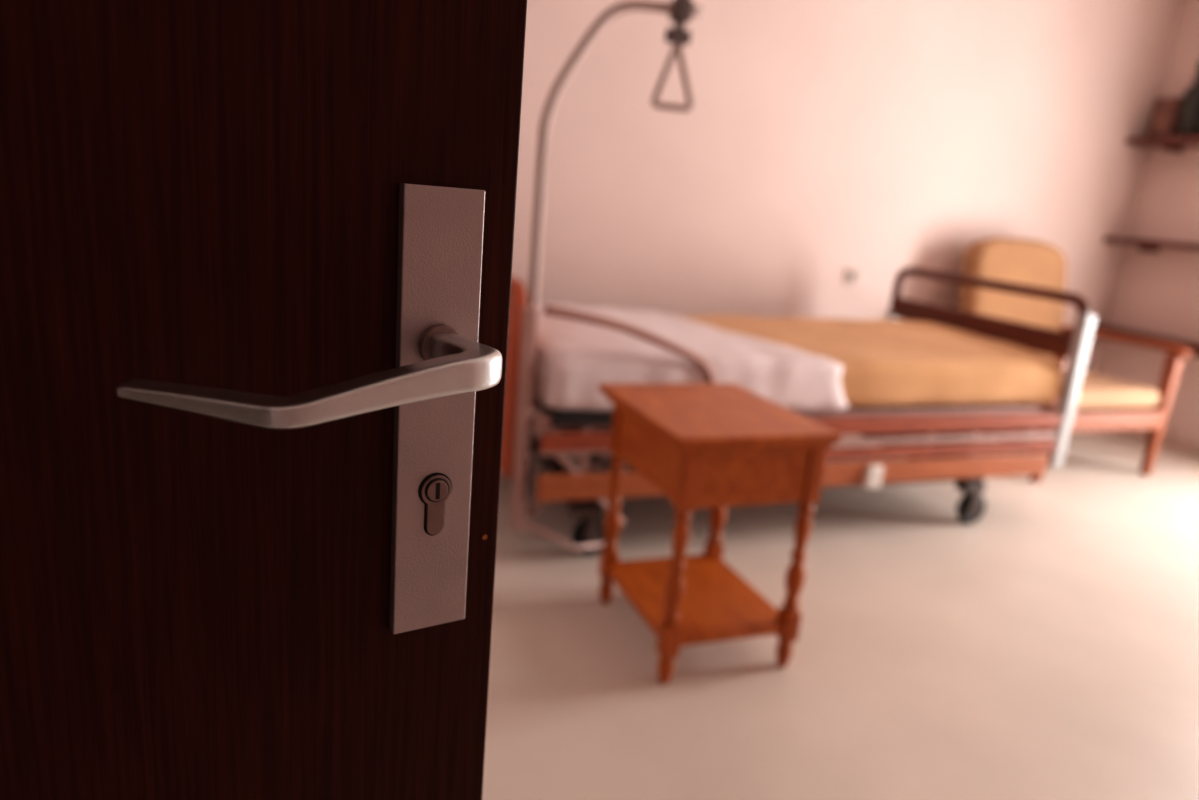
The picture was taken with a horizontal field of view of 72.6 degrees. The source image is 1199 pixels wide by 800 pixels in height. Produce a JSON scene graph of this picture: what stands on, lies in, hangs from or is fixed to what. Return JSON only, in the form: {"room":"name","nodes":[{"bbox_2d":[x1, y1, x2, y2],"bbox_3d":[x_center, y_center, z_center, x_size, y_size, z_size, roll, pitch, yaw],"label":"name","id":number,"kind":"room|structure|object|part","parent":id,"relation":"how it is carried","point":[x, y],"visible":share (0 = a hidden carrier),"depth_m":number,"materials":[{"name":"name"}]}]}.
{"room":"hospital room","nodes":[
{"label":"hospital room","id":0,"kind":"room"},
{"bbox_2d":[482,430,1198,799],"bbox_3d":[1.254,0.772,2.222,8.590,0.100,4.650,-1,15,-21],"label":"floor","id":1,"kind":"structure","parent":0,"point":[1044,646],"depth_m":2.17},
{"bbox_2d":[598,383,840,684],"bbox_3d":[0.262,0.321,2.174,0.430,0.630,0.520,-1,15,-21],"label":"nightstand","id":2,"kind":"object","parent":1,"relation":"on","point":[715,446],"visible":1,"depth_m":2.01,"materials":[{"name":"orange wood"}]},
{"bbox_3d":[0.060,0.078,2.221,0.043,0.142,0.043,-1,15,-21],"label":"leg post","id":3,"kind":"part","parent":2,"relation":"part of","materials":[{"name":"orange wood"}]},
{"bbox_3d":[0.200,0.182,1.856,0.043,0.142,0.043,-1,15,-21],"label":"leg post","id":4,"kind":"part","parent":2,"relation":"part of","materials":[{"name":"orange wood"}]},
{"bbox_2d":[607,554,783,645],"bbox_3d":[0.252,0.526,2.198,0.359,0.022,0.429,-1,15,-21],"label":"shelf","id":5,"kind":"object","parent":2,"relation":"attached to","point":[717,605],"depth_m":2.15,"materials":[{"name":"orange wood"}]},
{"bbox_3d":[0.288,0.048,2.099,0.401,0.015,0.485,-1,15,-21],"label":"moulding","id":6,"kind":"part","parent":2,"relation":"part of","materials":[{"name":"orange wood"}]},
{"bbox_3d":[0.513,0.179,1.975,0.043,0.142,0.043,-1,15,-21],"label":"leg post","id":7,"kind":"part","parent":2,"relation":"part of","materials":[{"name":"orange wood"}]},
{"bbox_2d":[501,267,1095,554],"bbox_3d":[0.628,-0.076,3.279,2.228,0.924,1.135,-1,15,-21],"label":"hospital bed","id":8,"kind":"object","parent":1,"relation":"on","point":[936,441],"visible":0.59,"depth_m":2.91,"materials":[{"name":"brown wood"}]},
{"bbox_3d":[-0.411,-0.166,2.919,0.030,0.620,0.920,-1,15,-21],"label":"headboard","id":9,"kind":"part","parent":8,"relation":"part of","materials":[{"name":"brown wood"}]},
{"bbox_3d":[-0.231,0.066,2.467,0.038,0.700,0.040,-1,15,-21],"label":"head post","id":10,"kind":"part","parent":8,"relation":"part of","materials":[{"name":"wood"}]},
{"bbox_3d":[0.642,-0.151,3.266,2.075,0.122,0.990,-1,15,-21],"label":"mattress","id":11,"kind":"part","parent":8,"relation":"part of","materials":[{"name":"white fabric"}]},
{"bbox_3d":[-0.053,0.233,2.605,0.363,0.277,0.022,-1,15,-21],"label":"scissor arm","id":12,"kind":"part","parent":8,"relation":"part of","materials":[{"name":"wood"}]},
{"bbox_3d":[0.099,0.125,2.542,0.590,0.055,0.028,-1,15,-21],"label":"head panel","id":13,"kind":"part","parent":8,"relation":"part of","materials":[{"name":"brown wood"}]},
{"bbox_3d":[-0.050,0.045,2.550,0.240,0.040,0.125,-1,15,-21],"label":"head motor","id":14,"kind":"part","parent":8,"relation":"part of","materials":[{"name":"black rubber"}]},
{"bbox_3d":[-0.042,0.262,2.534,0.295,0.295,0.022,-1,15,-23],"label":"scissor arm","id":15,"kind":"part","parent":8,"relation":"part of","materials":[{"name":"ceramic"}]},
{"bbox_2d":[526,0,701,499],"bbox_3d":[0.019,-0.457,2.536,0.487,1.600,0.056,-1,15,-21],"label":"bar","id":16,"kind":"object","parent":8,"relation":"attached to","point":[681,12],"visible":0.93,"depth_m":2.40,"materials":[{"name":"metal"}]},
{"bbox_2d":[526,456,530,499],"bbox_3d":[-0.250,0.251,2.634,0.042,0.140,0.044,-1,15,-21],"label":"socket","id":17,"kind":"object","parent":16,"relation":"attached to","point":[529,460],"depth_m":2.62,"materials":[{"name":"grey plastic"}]},
{"bbox_2d":[526,304,847,410],"bbox_3d":[0.190,-0.194,3.078,1.092,0.225,1.066,-1,15,-21],"label":"sheet","id":18,"kind":"object","parent":8,"relation":"on","point":[573,357],"visible":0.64,"depth_m":2.64,"materials":[{"name":"white fabric"}]},
{"bbox_3d":[0.800,0.059,2.849,2.140,0.050,0.040,-1,15,-21],"label":"mattress rail","id":19,"kind":"part","parent":8,"relation":"part of","materials":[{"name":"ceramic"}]},
{"bbox_2d":[680,315,1063,406],"bbox_3d":[1.001,-0.201,3.390,1.363,0.208,1.050,-1,15,-21],"label":"mattress","id":20,"kind":"object","parent":8,"relation":"on","point":[885,362],"visible":0.74,"depth_m":3.08,"materials":[{"name":"fabric"}]},
{"bbox_3d":[1.457,-0.228,4.150,0.056,0.465,0.042,-1,15,-21],"label":"foot post","id":21,"kind":"part","parent":8,"relation":"part of","materials":[{"name":"silver metal"}]},
{"bbox_3d":[1.659,-0.336,3.626,0.025,0.100,1.010,-1,15,-21],"label":"footboard panel","id":22,"kind":"part","parent":8,"relation":"part of","materials":[{"name":"brown wood"}]},
{"bbox_3d":[1.667,-0.428,3.596,0.044,0.224,1.086,-1,15,-21],"label":"footboard rail","id":23,"kind":"part","parent":8,"relation":"part of","materials":[{"name":"brown wood"}]},
{"bbox_3d":[1.627,0.020,3.703,0.025,0.180,1.010,-1,15,-21],"label":"foot panel","id":24,"kind":"part","parent":8,"relation":"part of","materials":[{"name":"brown wood"}]},
{"bbox_3d":[1.830,-0.030,3.175,0.056,0.615,0.042,-1,15,-21],"label":"foot post","id":25,"kind":"part","parent":8,"relation":"part of","materials":[{"name":"silver metal"}]},
{"bbox_2d":[959,237,1192,482],"bbox_3d":[2.313,-0.245,4.179,0.806,1.096,0.879,-1,15,-21],"label":"armchair","id":26,"kind":"object","parent":1,"relation":"on","point":[1030,262],"visible":0.48,"depth_m":4.27,"materials":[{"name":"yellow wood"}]},
{"bbox_2d":[959,237,1066,358],"bbox_3d":[2.254,-0.543,4.439,0.690,0.656,0.216,-1,15,-21],"label":"cushion","id":27,"kind":"object","parent":26,"relation":"on","point":[1030,262],"depth_m":4.35,"materials":[{"name":"orange fabric"}]},
{"bbox_3d":[2.077,0.084,3.766,0.056,0.620,0.056,-1,15,-21],"label":"leg","id":28,"kind":"part","parent":26,"relation":"part of","materials":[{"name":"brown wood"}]},
{"bbox_2d":[1041,371,1159,409],"bbox_3d":[2.322,-0.080,4.159,0.670,0.105,0.663,-1,15,-21],"label":"seat cushion","id":29,"kind":"object","parent":26,"relation":"on","point":[1096,392],"depth_m":3.91,"materials":[{"name":"fabric"}]},
{"bbox_3d":[2.428,0.100,3.886,0.700,0.090,0.035,-1,15,-21],"label":"rail","id":30,"kind":"part","parent":26,"relation":"part of","materials":[{"name":"brown wood"}]},
{"bbox_3d":[2.682,-0.321,4.247,0.066,0.058,0.785,-1,15,-21],"label":"arm","id":31,"kind":"part","parent":26,"relation":"part of","materials":[{"name":"brown wood"}]},
{"bbox_3d":[2.645,-0.011,4.350,0.026,0.075,0.670,-1,15,-21],"label":"rail","id":32,"kind":"part","parent":26,"relation":"part of","materials":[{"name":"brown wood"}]},
{"bbox_2d":[1093,324,1198,356],"bbox_3d":[3.202,-0.325,4.651,0.199,0.068,0.849,-1,15,-21],"label":"armrest","id":33,"kind":"object","parent":26,"relation":"attached to","point":[1193,346],"visible":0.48,"depth_m":4.66,"materials":[{"name":"brown wood"}]},
{"bbox_3d":[2.769,0.077,4.029,0.056,0.620,0.056,-1,15,-21],"label":"leg","id":34,"kind":"part","parent":26,"relation":"part of","materials":[{"name":"brown wood"}]},
{"bbox_2d":[512,0,1183,417],"bbox_3d":[0.625,-1.115,3.967,5.690,2.600,0.100,-1,15,-21],"label":"wall","id":35,"kind":"structure","parent":0,"point":[818,140],"depth_m":4.08,"materials":[{"name":"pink paint"}]},
{"bbox_2d":[530,410,1086,433],"bbox_3d":[0.540,0.122,4.223,5.466,0.070,0.012,-1,15,-21],"label":"baseboard","id":36,"kind":"structure","parent":35,"relation":"attached to","point":[532,430],"depth_m":3.93,"materials":[{"name":"paint"}]},
{"bbox_2d":[844,268,858,283],"bbox_3d":[1.330,-0.653,4.305,0.080,0.080,0.012,-1,15,-21],"label":"wall socket","id":37,"kind":"object","parent":35,"relation":"attached to","point":[851,275],"visible":1,"depth_m":4.30,"materials":[{"name":"plastic"}]},
{"bbox_2d":[1089,0,1198,442],"bbox_3d":[4.034,-0.558,2.911,0.120,2.600,4.450,-1,15,-21],"label":"wall","id":38,"kind":"structure","parent":0,"point":[1156,293],"depth_m":4.71,"materials":[{"name":"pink paint"}]},
{"bbox_2d":[1087,410,1198,456],"bbox_3d":[3.347,0.281,4.552,0.012,0.070,1.440,-1,15,-21],"label":"baseboard","id":39,"kind":"structure","parent":38,"relation":"attached to","point":[1167,440],"depth_m":4.68,"materials":[{"name":"paint"}]},
{"bbox_2d":[1103,236,1198,252],"bbox_3d":[3.246,-0.837,4.523,0.199,0.068,0.849,-1,15,-21],"label":"wall shelf","id":40,"kind":"object","parent":38,"relation":"attached to","point":[1146,245],"visible":1,"depth_m":4.64,"materials":[{"name":"brown wood"}]},
{"bbox_2d":[1126,135,1198,152],"bbox_3d":[3.292,-1.378,4.388,0.199,0.068,0.849,-1,15,-21],"label":"wall shelf","id":41,"kind":"object","parent":38,"relation":"attached to","point":[1168,143],"visible":1,"depth_m":4.57,"materials":[{"name":"brown wood"}]},
{"bbox_2d":[1147,97,1182,136],"bbox_3d":[3.199,-1.596,4.623,0.024,0.222,0.150,-1,15,-21],"label":"picture frame","id":42,"kind":"object","parent":41,"relation":"on","point":[1164,118],"visible":0.79,"depth_m":4.61,"materials":[{"name":"wood"}]},
{"bbox_2d":[1150,101,1176,134],"bbox_3d":[3.190,-1.596,4.620,0.005,0.180,0.110,-1,15,-21],"label":"print","id":43,"kind":"object","parent":42,"relation":"attached to","point":[1163,121],"depth_m":4.61,"materials":[{"name":"paper"}]},
{"bbox_2d":[1177,64,1198,135],"bbox_3d":[3.274,-1.672,4.397,0.217,0.489,0.212,12,16,25],"label":"potted plant","id":44,"kind":"object","parent":41,"relation":"on","point":[1188,117],"visible":0.91,"depth_m":4.39,"materials":[{"name":"green plant"}]},
{"bbox_3d":[-1.200,-0.509,0.919,0.100,2.600,4.450,-1,15,-21],"label":"wall","id":45,"kind":"structure","parent":0,"visible":0},
{"bbox_2d":[0,0,526,799],"bbox_3d":[-0.420,0.012,0.247,0.849,2.032,0.040,-4,17,-32],"label":"leaf","id":46,"kind":"object","parent":45,"relation":"attached to","point":[203,193],"visible":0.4,"depth_m":0.38,"materials":[{"name":"brown wood"}]},
{"bbox_2d":[389,183,484,633],"bbox_3d":[-0.088,0.011,0.437,0.043,0.242,0.008,-4,17,-32],"label":"plate","id":47,"kind":"object","parent":46,"relation":"attached to","point":[440,229],"visible":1,"depth_m":0.43,"materials":[{"name":"metal"}]},
{"bbox_2d":[115,333,501,428],"bbox_3d":[-0.122,-0.009,0.362,0.160,0.029,0.059,-4,17,-32],"label":"lever","id":48,"kind":"object","parent":47,"relation":"attached to","point":[457,364],"visible":1,"depth_m":0.34,"materials":[{"name":"metal"}]},
{"bbox_2d":[418,473,451,535],"bbox_3d":[-0.090,0.057,0.445,0.019,0.036,0.001,-4,17,-32],"label":"cylinder recess","id":49,"kind":"object","parent":47,"relation":"attached to","point":[442,474],"visible":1,"depth_m":0.44,"materials":[{"name":"silver metal"}]},
{"bbox_2d":[420,475,450,534],"bbox_3d":[-0.089,0.057,0.444,0.017,0.034,0.003,-4,17,-32],"label":"cylinder","id":50,"kind":"object","parent":47,"relation":"attached to","point":[434,511],"visible":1,"depth_m":0.44,"materials":[{"name":"metal"}]},
{"bbox_2d":[425,478,448,501],"bbox_3d":[-0.088,0.049,0.441,0.014,0.014,0.001,-4,17,-32],"label":"plug","id":51,"kind":"object","parent":50,"relation":"attached to","point":[436,478],"visible":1,"depth_m":0.44,"materials":[{"name":"silver metal"}]},
{"bbox_2d":[436,483,439,498],"bbox_3d":[-0.087,0.049,0.440,0.002,0.009,0.001,-4,16,-32],"label":"keyhole","id":52,"kind":"object","parent":51,"relation":"attached to","point":[437,484],"visible":1,"depth_m":0.44,"materials":[{"name":"black metal"}]},
{"bbox_2d":[418,324,458,360],"bbox_3d":[-0.082,-0.028,0.421,0.022,0.022,0.006,-4,17,-33],"label":"collar","id":53,"kind":"object","parent":47,"relation":"attached to","point":[425,339],"visible":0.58,"depth_m":0.41,"materials":[{"name":"metal"}]}
]}

